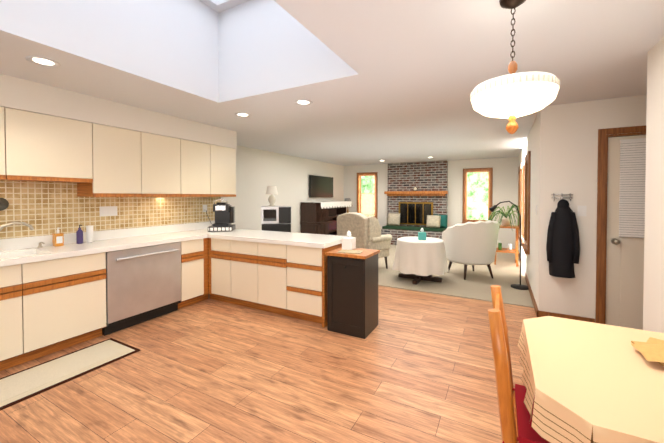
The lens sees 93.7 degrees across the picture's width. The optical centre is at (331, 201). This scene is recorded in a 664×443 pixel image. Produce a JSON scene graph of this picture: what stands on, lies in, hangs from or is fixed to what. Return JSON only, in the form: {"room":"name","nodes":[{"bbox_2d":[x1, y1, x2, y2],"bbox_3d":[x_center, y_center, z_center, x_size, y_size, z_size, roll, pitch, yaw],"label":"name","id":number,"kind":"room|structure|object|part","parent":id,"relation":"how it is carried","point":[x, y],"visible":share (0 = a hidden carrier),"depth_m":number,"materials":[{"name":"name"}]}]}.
{"room":"kitchen","nodes":[
{"label":"kitchen","id":0,"kind":"room"},
{"bbox_2d":[0,74,236,148],"bbox_3d":[-3.171,-0.938,2.308,0.370,0.270,6.250,1,1,28],"label":"soffit","id":1,"kind":"structure","parent":0,"point":[26,95],"depth_m":3.28,"materials":[{"name":"white paint"}]},
{"bbox_2d":[0,286,536,442],"bbox_3d":[0.609,1.415,3.628,7.240,0.100,12.340,1,1,28],"label":"floor","id":2,"kind":"structure","parent":0,"point":[415,367],"depth_m":2.39,"materials":[{"name":"brown wood"}]},
{"bbox_2d":[0,266,67,370],"bbox_3d":[-2.907,1.032,2.593,0.586,0.699,0.897,1,1,28],"label":"base cabinet","id":3,"kind":"object","parent":2,"relation":"on","point":[47,307],"depth_m":2.65,"materials":[{"name":"brown wood"}]},
{"bbox_2d":[0,338,140,409],"bbox_3d":[-2.364,1.381,2.314,0.500,0.012,1.560,1,1,28],"label":"kitchen rug","id":4,"kind":"object","parent":2,"relation":"on","point":[20,386],"visible":0.93,"depth_m":2.53,"materials":[{"name":"beige fabric"}]},
{"bbox_2d":[36,252,105,346],"bbox_3d":[-2.623,0.939,3.138,0.566,0.868,0.336,1,1,28],"label":"base cabinet","id":5,"kind":"object","parent":2,"relation":"on","point":[86,273],"depth_m":2.98,"materials":[{"name":"brown wood"}]},
{"bbox_2d":[0,221,219,266],"bbox_3d":[-2.709,0.495,2.924,0.611,0.297,4.630,1,1,28],"label":"countertop","id":6,"kind":"structure","parent":5,"relation":"on","point":[17,251],"depth_m":3.31,"materials":[{"name":"white"}]},
{"bbox_2d":[0,222,33,230],"bbox_3d":[-2.959,0.283,2.857,0.137,0.348,0.311,1,1,28],"label":"faucet","id":7,"kind":"object","parent":6,"relation":"on","point":[2,226],"visible":1,"depth_m":2.88,"materials":[{"name":"silver metal"}]},
{"bbox_2d":[52,228,63,246],"bbox_3d":[-2.798,0.357,3.181,0.066,0.188,0.070,1,1,28],"label":"soap bottle","id":8,"kind":"object","parent":6,"relation":"on","point":[57,238],"visible":1,"depth_m":3.16,"materials":[{"name":"orange"}]},
{"bbox_2d":[76,225,82,243],"bbox_3d":[-2.705,0.347,3.341,0.065,0.203,0.057,1,1,28],"label":"bottle","id":9,"kind":"object","parent":6,"relation":"on","point":[79,235],"visible":1,"depth_m":3.32,"materials":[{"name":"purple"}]},
{"bbox_2d":[86,225,92,242],"bbox_3d":[-2.661,0.355,3.419,0.068,0.185,0.066,1,1,28],"label":"cup","id":10,"kind":"object","parent":6,"relation":"on","point":[89,233],"visible":1,"depth_m":3.40,"materials":[{"name":"white"}]},
{"bbox_2d":[208,224,235,231],"bbox_3d":[-1.642,0.392,4.652,0.340,0.070,0.356,0,1,-10],"label":"pod drawer","id":11,"kind":"object","parent":6,"relation":"on","point":[231,227],"visible":0.92,"depth_m":4.49,"materials":[{"name":"black plastic"}]},
{"bbox_2d":[213,198,234,225],"bbox_3d":[-1.639,0.152,4.682,0.350,0.407,0.388,1,1,28],"label":"coffee maker","id":12,"kind":"object","parent":11,"relation":"on","point":[224,213],"visible":1,"depth_m":4.67,"materials":[{"name":"black plastic"}]},
{"bbox_2d":[102,242,180,335],"bbox_3d":[-2.303,0.932,3.633,0.625,0.866,0.830,1,1,28],"label":"dishwasher","id":13,"kind":"object","parent":2,"relation":"on","point":[143,284],"visible":0.81,"depth_m":3.44,"materials":[{"name":"silver metal"}]},
{"bbox_2d":[178,238,207,308],"bbox_3d":[-2.034,0.921,4.205,0.586,0.868,0.425,1,1,28],"label":"base cabinet","id":14,"kind":"object","parent":2,"relation":"on","point":[194,253],"depth_m":4.05,"materials":[{"name":"brown wood"}]},
{"bbox_2d":[208,238,231,302],"bbox_3d":[-1.344,0.917,4.416,0.424,0.868,0.640,1,1,28],"label":"base cabinet","id":15,"kind":"object","parent":2,"relation":"on","point":[219,250],"depth_m":4.13,"materials":[{"name":"brown wood"}]},
{"bbox_2d":[232,240,259,309],"bbox_3d":[-0.958,0.921,4.207,0.455,0.868,0.640,1,1,28],"label":"base cabinet","id":16,"kind":"object","parent":2,"relation":"on","point":[243,252],"depth_m":3.93,"materials":[{"name":"brown wood"}]},
{"bbox_2d":[256,242,287,315],"bbox_3d":[-0.566,0.924,3.995,0.435,0.868,0.640,1,1,28],"label":"base cabinet","id":17,"kind":"object","parent":2,"relation":"on","point":[271,259],"depth_m":3.72,"materials":[{"name":"brown wood"}]},
{"bbox_2d":[262,224,290,231],"bbox_3d":[-0.995,0.857,5.585,0.500,0.950,0.512,0,1,-10],"label":"mini fridge","id":18,"kind":"object","parent":2,"relation":"on","point":[278,227],"visible":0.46,"depth_m":5.34,"materials":[{"name":"black plastic"}]},
{"bbox_2d":[261,206,290,223],"bbox_3d":[-0.996,0.231,5.581,0.520,0.300,0.379,0,1,-10],"label":"microwave","id":19,"kind":"object","parent":18,"relation":"on","point":[275,214],"visible":1,"depth_m":5.40,"materials":[{"name":"silver metal"}]},
{"bbox_2d":[266,186,277,205],"bbox_3d":[-1.078,-0.100,5.581,0.220,0.360,0.218,1,1,28],"label":"table lamp","id":20,"kind":"object","parent":19,"relation":"on","point":[271,191],"visible":1,"depth_m":5.53,"materials":[{"name":"beige ceramic"}]},
{"bbox_2d":[288,243,341,327],"bbox_3d":[-0.153,0.928,3.771,0.505,0.868,0.640,1,1,28],"label":"base cabinet","id":21,"kind":"object","parent":2,"relation":"on","point":[289,280],"depth_m":3.48,"materials":[{"name":"brown wood"}]},
{"bbox_2d":[208,229,351,247],"bbox_3d":[-0.701,0.462,4.065,1.796,0.050,0.712,1,1,28],"label":"countertop","id":22,"kind":"structure","parent":21,"relation":"on","point":[261,236],"depth_m":3.85,"materials":[{"name":"white"}]},
{"bbox_2d":[326,247,379,338],"bbox_3d":[0.228,0.952,3.368,0.454,0.835,0.432,1,1,28],"label":"base cabinet","id":23,"kind":"object","parent":2,"relation":"on","point":[352,294],"visible":0.98,"depth_m":3.21,"materials":[{"name":"black wood"}]},
{"bbox_2d":[342,231,355,249],"bbox_3d":[0.189,0.424,3.487,0.120,0.214,0.120,1,1,28],"label":"tissue box","id":24,"kind":"object","parent":23,"relation":"on","point":[348,242],"visible":0.98,"depth_m":3.45,"materials":[{"name":"white cardboard"}]},
{"bbox_2d":[337,249,362,253],"bbox_3d":[0.197,0.531,3.314,0.240,0.006,0.180,0,1,16],"label":"magazine","id":25,"kind":"object","parent":23,"relation":"on","point":[351,251],"visible":0.93,"depth_m":3.30,"materials":[{"name":"paper"}]},
{"bbox_2d":[378,245,533,307],"bbox_3d":[1.502,1.297,7.294,5.080,0.014,4.800,1,1,28],"label":"floor carpet","id":26,"kind":"object","parent":2,"relation":"on","point":[478,282],"depth_m":5.17,"materials":[{"name":"beige carpet"}]},
{"bbox_2d":[300,201,351,234],"bbox_3d":[-0.122,0.639,8.901,0.644,1.276,1.862,1,1,28],"label":"console","id":27,"kind":"object","parent":26,"relation":"on","point":[318,217],"visible":0.73,"depth_m":8.24,"materials":[{"name":"black wood"}]},
{"bbox_2d":[337,212,391,268],"bbox_3d":[0.615,0.755,6.111,0.790,1.113,0.850,-1,1,-44],"label":"chair","id":28,"kind":"object","parent":26,"relation":"on","point":[364,230],"visible":0.67,"depth_m":5.75,"materials":[{"name":"beige fabric"}]},
{"bbox_2d":[381,229,441,244],"bbox_3d":[2.379,1.036,9.089,1.790,0.446,0.519,1,1,28],"label":"brick hearth","id":29,"kind":"object","parent":26,"relation":"on","point":[395,234],"visible":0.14,"depth_m":8.95,"materials":[{"name":"brick"}]},
{"bbox_2d":[382,225,445,231],"bbox_3d":[2.375,0.776,9.076,1.750,0.074,0.480,1,1,28],"label":"cushion","id":30,"kind":"object","parent":29,"relation":"on","point":[415,228],"visible":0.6,"depth_m":8.95,"materials":[{"name":"green fabric"}]},
{"bbox_2d":[387,213,399,225],"bbox_3d":[1.878,0.541,9.489,0.400,0.369,0.173,1,1,28],"label":"floral pillow","id":31,"kind":"object","parent":30,"relation":"on","point":[393,219],"visible":1,"depth_m":9.43,"materials":[{"name":"fabric"}]},
{"bbox_2d":[426,215,440,227],"bbox_3d":[2.857,0.558,8.777,0.380,0.338,0.185,1,1,28],"label":"floral pillow","id":32,"kind":"object","parent":30,"relation":"on","point":[432,221],"visible":1,"depth_m":8.73,"materials":[{"name":"fabric"}]},
{"bbox_2d":[434,214,447,227],"bbox_3d":[3.084,0.551,8.859,0.380,0.364,0.152,1,1,28],"label":"pillow","id":33,"kind":"object","parent":30,"relation":"on","point":[443,222],"visible":0.48,"depth_m":8.77,"materials":[{"name":"teal fabric"}]},
{"bbox_2d":[392,237,448,284],"bbox_3d":[1.498,0.982,5.313,0.935,0.682,0.928,1,1,28],"label":"round table","id":34,"kind":"object","parent":26,"relation":"on","point":[416,260],"visible":0.96,"depth_m":4.97,"materials":[{"name":"white fabric"}]},
{"bbox_2d":[418,228,425,239],"bbox_3d":[1.522,0.539,5.258,0.120,0.205,0.120,0,1,8],"label":"tissue box","id":35,"kind":"object","parent":34,"relation":"on","point":[421,235],"visible":1,"depth_m":5.20,"materials":[{"name":"teal cardboard"}]},
{"bbox_2d":[442,220,498,279],"bbox_3d":[2.461,0.812,5.569,0.939,1.019,0.933,1,1,28],"label":"barrel chair","id":36,"kind":"object","parent":26,"relation":"on","point":[470,243],"visible":0.94,"depth_m":5.20,"materials":[{"name":"white fabric"}]},
{"bbox_2d":[494,225,518,266],"bbox_3d":[3.660,0.906,6.546,0.440,0.790,0.470,1,1,28],"label":"plant stand","id":37,"kind":"object","parent":26,"relation":"on","point":[506,250],"visible":0.71,"depth_m":6.35,"materials":[{"name":"brown wood"}]},
{"bbox_2d":[498,241,501,249],"bbox_3d":[3.528,0.913,6.533,0.067,0.194,0.070,1,1,28],"label":"bottle","id":38,"kind":"object","parent":37,"relation":"on","point":[500,246],"depth_m":6.51,"materials":[{"name":"green"}]},
{"bbox_2d":[488,205,518,230],"bbox_3d":[3.553,0.308,6.601,0.706,0.543,0.955,1,1,28],"label":"spider plant","id":39,"kind":"object","parent":37,"relation":"on","point":[506,221],"visible":0.81,"depth_m":6.49,"materials":[{"name":"green plant"}]},
{"bbox_2d":[489,201,528,289],"bbox_3d":[2.777,0.657,4.887,0.578,1.344,0.260,1,1,28],"label":"arc floor lamp","id":40,"kind":"object","parent":26,"relation":"on","point":[520,286],"visible":0.94,"depth_m":4.81,"materials":[{"name":"black"}]},
{"bbox_3d":[0.510,0.892,10.076,0.520,0.700,0.520,1,1,28],"label":"round side table","id":41,"kind":"object","parent":26,"relation":"on","visible":0},
{"bbox_2d":[344,198,352,212],"bbox_3d":[0.510,0.212,10.065,0.340,0.660,0.335,1,1,28],"label":"table lamp","id":42,"kind":"object","parent":41,"relation":"on","point":[347,199],"visible":0.46,"depth_m":9.99,"materials":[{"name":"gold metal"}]},
{"bbox_2d":[488,285,549,442],"bbox_3d":[0.923,0.917,1.324,0.463,0.973,0.434,1,1,28],"label":"chair","id":43,"kind":"object","parent":2,"relation":"on","point":[515,421],"visible":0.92,"depth_m":1.23,"materials":[{"name":"brown wood"}]},
{"bbox_3d":[0.935,0.972,1.318,0.415,0.126,0.428,1,1,28],"label":"seat","id":44,"kind":"part","parent":43,"relation":"part of","materials":[{"name":"red fabric"}]},
{"bbox_2d":[518,316,663,442],"bbox_3d":[1.212,1.029,1.226,0.809,0.753,1.008,1,1,28],"label":"tablecloth","id":45,"kind":"object","parent":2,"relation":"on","point":[590,382],"visible":0.94,"depth_m":1.13,"materials":[{"name":"beige fabric"}]},
{"bbox_2d":[631,337,663,365],"bbox_3d":[1.468,0.607,1.275,0.356,0.087,0.323,1,1,28],"label":"napkin","id":46,"kind":"object","parent":45,"relation":"on","point":[651,349],"visible":1,"depth_m":1.27,"materials":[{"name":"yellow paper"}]},
{"bbox_2d":[222,145,343,232],"bbox_3d":[-1.048,0.061,8.023,0.120,2.460,6.150,1,1,28],"label":"wall","id":47,"kind":"structure","parent":0,"point":[258,171],"depth_m":7.32,"materials":[{"name":"white paint"}]},
{"bbox_2d":[309,175,332,196],"bbox_3d":[-0.309,-0.438,9.172,0.076,0.620,1.330,1,1,28],"label":"screen","id":48,"kind":"object","parent":47,"relation":"attached to","point":[320,186],"visible":1,"depth_m":9.05,"materials":[{"name":"black"}]},
{"bbox_2d":[0,0,663,165],"bbox_3d":[0.609,-1.135,3.586,7.240,0.080,12.340,1,1,28],"label":"ceiling","id":49,"kind":"structure","parent":0,"point":[427,66],"depth_m":2.66,"materials":[{"name":"white paint"}]},
{"bbox_2d":[25,56,60,67],"bbox_3d":[-2.208,-1.071,2.382,0.200,0.006,0.200,1,1,28],"label":"recessed light","id":50,"kind":"object","parent":49,"relation":"in","point":[43,61],"visible":1,"depth_m":2.38,"materials":[{"name":"white paint"}]},
{"bbox_2d":[0,0,367,104],"bbox_3d":[-1.076,-1.818,1.973,1.800,1.500,2.500,1,1,28],"label":"skylight","id":51,"kind":"object","parent":49,"relation":"in","point":[219,52],"visible":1,"depth_m":2.90,"materials":[{"name":"white paint"}]},
{"bbox_2d":[235,113,250,116],"bbox_3d":[-1.124,-1.097,3.933,0.200,0.006,0.200,1,1,28],"label":"recessed light","id":52,"kind":"object","parent":49,"relation":"in","point":[243,114],"visible":0.98,"depth_m":3.92,"materials":[{"name":"white paint"}]},
{"bbox_2d":[294,99,312,104],"bbox_3d":[-0.313,-1.088,3.415,0.200,0.006,0.200,1,1,28],"label":"recessed light","id":53,"kind":"object","parent":49,"relation":"in","point":[304,102],"visible":0.94,"depth_m":3.41,"materials":[{"name":"white paint"}]},
{"bbox_2d":[470,0,559,133],"bbox_3d":[0.944,-0.707,1.626,0.402,0.707,0.402,1,1,28],"label":"pendant lamp","id":54,"kind":"object","parent":49,"relation":"hanging from","point":[512,96],"visible":1,"depth_m":1.51,"materials":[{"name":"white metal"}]},
{"bbox_2d":[387,160,447,228],"bbox_3d":[2.537,0.039,9.363,1.750,2.460,0.140,1,1,28],"label":"brick wall","id":55,"kind":"structure","parent":0,"point":[423,176],"depth_m":9.24,"materials":[{"name":"black brick"}]},
{"bbox_2d":[399,202,432,224],"bbox_3d":[2.491,0.350,9.295,1.020,0.680,0.029,1,1,28],"label":"fireplace screen","id":56,"kind":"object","parent":55,"relation":"attached to","point":[414,213],"depth_m":9.29,"materials":[{"name":"brown metal"}]},
{"bbox_2d":[384,191,447,195],"bbox_3d":[2.455,-0.241,9.208,1.830,0.145,0.199,1,1,28],"label":"mantel shelf","id":57,"kind":"object","parent":55,"relation":"attached to","point":[416,193],"visible":1,"depth_m":9.13,"materials":[{"name":"brown wood"}]},
{"bbox_2d":[344,157,517,248],"bbox_3d":[2.673,0.038,9.437,5.320,2.460,0.120,1,1,28],"label":"wall","id":58,"kind":"structure","parent":0,"point":[505,179],"depth_m":8.84,"materials":[{"name":"white paint"}]},
{"bbox_2d":[357,172,377,218],"bbox_3d":[1.161,-0.185,10.211,0.740,1.540,0.150,1,1,28],"label":"window","id":59,"kind":"structure","parent":58,"relation":"in","point":[374,174],"depth_m":10.10,"materials":[{"name":"brown wood"}]},
{"bbox_2d":[361,194,373,215],"bbox_3d":[1.165,0.095,10.223,0.500,0.718,0.016,1,1,28],"label":"suncatcher","id":60,"kind":"object","parent":59,"relation":"hanging from","point":[367,204],"visible":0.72,"depth_m":10.22,"materials":[{"name":"glass"}]},
{"bbox_2d":[462,168,492,222],"bbox_3d":[4.042,-0.159,8.653,0.770,1.540,0.150,1,1,28],"label":"window","id":61,"kind":"structure","parent":58,"relation":"in","point":[490,188],"depth_m":8.63,"materials":[{"name":"brown wood"}]},
{"bbox_2d":[518,110,539,306],"bbox_3d":[3.751,0.096,5.966,0.120,2.460,5.200,1,1,28],"label":"wall","id":62,"kind":"structure","parent":0,"point":[530,261],"depth_m":4.26,"materials":[{"name":"white paint"}]},
{"bbox_2d":[518,151,530,254],"bbox_3d":[3.754,-0.006,6.053,0.160,1.580,3.040,1,1,28],"label":"window","id":63,"kind":"structure","parent":62,"relation":"in","point":[524,173],"depth_m":5.40,"materials":[{"name":"brown wood"}]},
{"bbox_2d":[518,250,539,316],"bbox_3d":[3.632,1.277,5.906,0.015,0.100,5.215,1,1,28],"label":"baseboard","id":64,"kind":"structure","parent":62,"relation":"attached to","point":[537,311],"depth_m":4.42,"materials":[{"name":"brown wood"}]},
{"bbox_2d":[538,95,646,318],"bbox_3d":[3.329,0.143,3.170,2.040,2.460,0.120,1,1,28],"label":"wall","id":65,"kind":"structure","parent":0,"point":[568,148],"depth_m":3.44,"materials":[{"name":"white paint"}]},
{"bbox_2d":[546,193,579,277],"bbox_3d":[2.555,0.366,3.444,0.304,0.924,0.139,1,1,28],"label":"coat rack","id":66,"kind":"object","parent":65,"relation":"attached to","point":[563,248],"visible":1,"depth_m":3.40,"materials":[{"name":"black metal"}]},
{"bbox_2d":[540,311,594,322],"bbox_3d":[2.633,1.317,3.489,0.490,0.100,0.015,1,1,28],"label":"baseboard","id":67,"kind":"structure","parent":65,"relation":"attached to","point":[540,313],"depth_m":3.48,"materials":[{"name":"brown wood"}]},
{"bbox_2d":[578,206,586,215],"bbox_3d":[2.741,0.101,3.412,0.075,0.115,0.011,1,1,28],"label":"light switch","id":68,"kind":"object","parent":65,"relation":"attached to","point":[581,210],"visible":1,"depth_m":3.41,"materials":[{"name":"white plastic"}]},
{"bbox_2d":[595,125,645,323],"bbox_3d":[3.316,0.300,3.168,0.990,2.145,0.140,1,1,28],"label":"door frame","id":69,"kind":"structure","parent":65,"relation":"attached to","point":[604,135],"depth_m":3.32,"materials":[{"name":"brown wood"}]},
{"bbox_2d":[605,135,645,329],"bbox_3d":[3.296,0.339,3.132,0.812,2.044,0.124,1,1,28],"label":"door","id":70,"kind":"structure","parent":65,"relation":"in","point":[624,278],"depth_m":3.29,"materials":[{"name":"beige paint"}]},
{"bbox_3d":[2.990,0.421,3.275,0.064,0.062,0.083,1,1,28],"label":"door knob","id":71,"kind":"part","parent":70,"relation":"part of","materials":[{"name":"silver metal"}]},
{"bbox_2d":[619,138,645,237],"bbox_3d":[3.299,-0.137,3.129,0.622,1.020,0.028,1,1,28],"label":"mini blind","id":72,"kind":"object","parent":70,"relation":"attached to","point":[632,189],"visible":0.56,"depth_m":3.22,"materials":[{"name":"white plastic"}]},
{"bbox_2d":[643,37,663,332],"bbox_3d":[0.946,0.201,-0.310,0.120,2.460,5.770,1,1,28],"label":"wall","id":73,"kind":"structure","parent":0,"point":[653,306],"depth_m":2.11,"materials":[{"name":"white paint"}]},
{"bbox_3d":[-3.621,0.154,2.514,0.600,2.460,6.390,1,1,28],"label":"wall","id":74,"kind":"structure","parent":0,"visible":0},
{"bbox_2d":[0,107,7,180],"bbox_3d":[-3.101,-0.499,2.460,0.346,0.615,0.650,1,1,28],"label":"upper cabinet","id":75,"kind":"object","parent":74,"relation":"attached to","point":[3,111],"depth_m":2.66,"materials":[{"name":"brown wood"}]},
{"bbox_2d":[8,108,95,182],"bbox_3d":[-2.793,-0.508,3.031,0.346,0.615,0.648,1,1,28],"label":"upper cabinet","id":76,"kind":"object","parent":74,"relation":"attached to","point":[93,160],"depth_m":2.93,"materials":[{"name":"brown wood"}]},
{"bbox_2d":[0,180,220,238],"bbox_3d":[-3.330,0.060,2.411,0.008,0.590,6.250,1,1,28],"label":"tile backsplash","id":77,"kind":"structure","parent":74,"relation":"attached to","point":[45,208],"depth_m":3.39,"materials":[{"name":"beige tile"}]},
{"bbox_2d":[0,198,8,210],"bbox_3d":[-3.055,0.023,2.853,0.060,0.126,0.140,1,1,28],"label":"plaque","id":78,"kind":"object","parent":77,"relation":"attached to","point":[4,204],"visible":0.98,"depth_m":2.87,"materials":[{"name":"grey metal"}]},
{"bbox_2d":[99,206,116,215],"bbox_3d":[-2.635,0.112,3.674,0.011,0.115,0.190,1,1,28],"label":"light switch","id":79,"kind":"object","parent":77,"relation":"attached to","point":[107,210],"visible":1,"depth_m":3.67,"materials":[{"name":"white plastic"}]},
{"bbox_2d":[203,205,211,223],"bbox_3d":[-1.891,0.234,4.902,0.152,0.371,0.213,1,1,28],"label":"cord","id":80,"kind":"object","parent":77,"relation":"attached to","point":[204,208],"visible":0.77,"depth_m":4.86,"materials":[{"name":"white plastic"}]},
{"bbox_2d":[77,124,143,196],"bbox_3d":[-2.520,-0.442,3.536,0.346,0.765,0.497,1,1,28],"label":"upper cabinet","id":81,"kind":"object","parent":74,"relation":"attached to","point":[119,151],"depth_m":3.44,"materials":[{"name":"brown wood"}]},
{"bbox_2d":[144,133,183,196],"bbox_3d":[-2.279,-0.449,3.981,0.346,0.765,0.515,1,1,28],"label":"upper cabinet","id":82,"kind":"object","parent":74,"relation":"attached to","point":[163,155],"depth_m":3.91,"materials":[{"name":"brown wood"}]},
{"bbox_2d":[184,140,211,196],"bbox_3d":[-2.042,-0.456,4.418,0.346,0.765,0.480,1,1,28],"label":"upper cabinet","id":83,"kind":"object","parent":74,"relation":"attached to","point":[197,155],"depth_m":4.35,"materials":[{"name":"beige wood"}]},
{"bbox_2d":[212,145,235,196],"bbox_3d":[-1.809,-0.464,4.849,0.346,0.765,0.500,1,1,28],"label":"upper cabinet","id":84,"kind":"object","parent":74,"relation":"attached to","point":[223,158],"depth_m":4.76,"materials":[{"name":"brown wood"}]},
{"label":"outside","id":85,"kind":"structure","parent":0,"visible":0},
{"bbox_2d":[361,172,487,219],"bbox_3d":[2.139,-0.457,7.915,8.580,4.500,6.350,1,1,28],"label":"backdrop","id":86,"kind":"structure","parent":85,"point":[477,195],"depth_m":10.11,"materials":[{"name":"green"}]}
]}

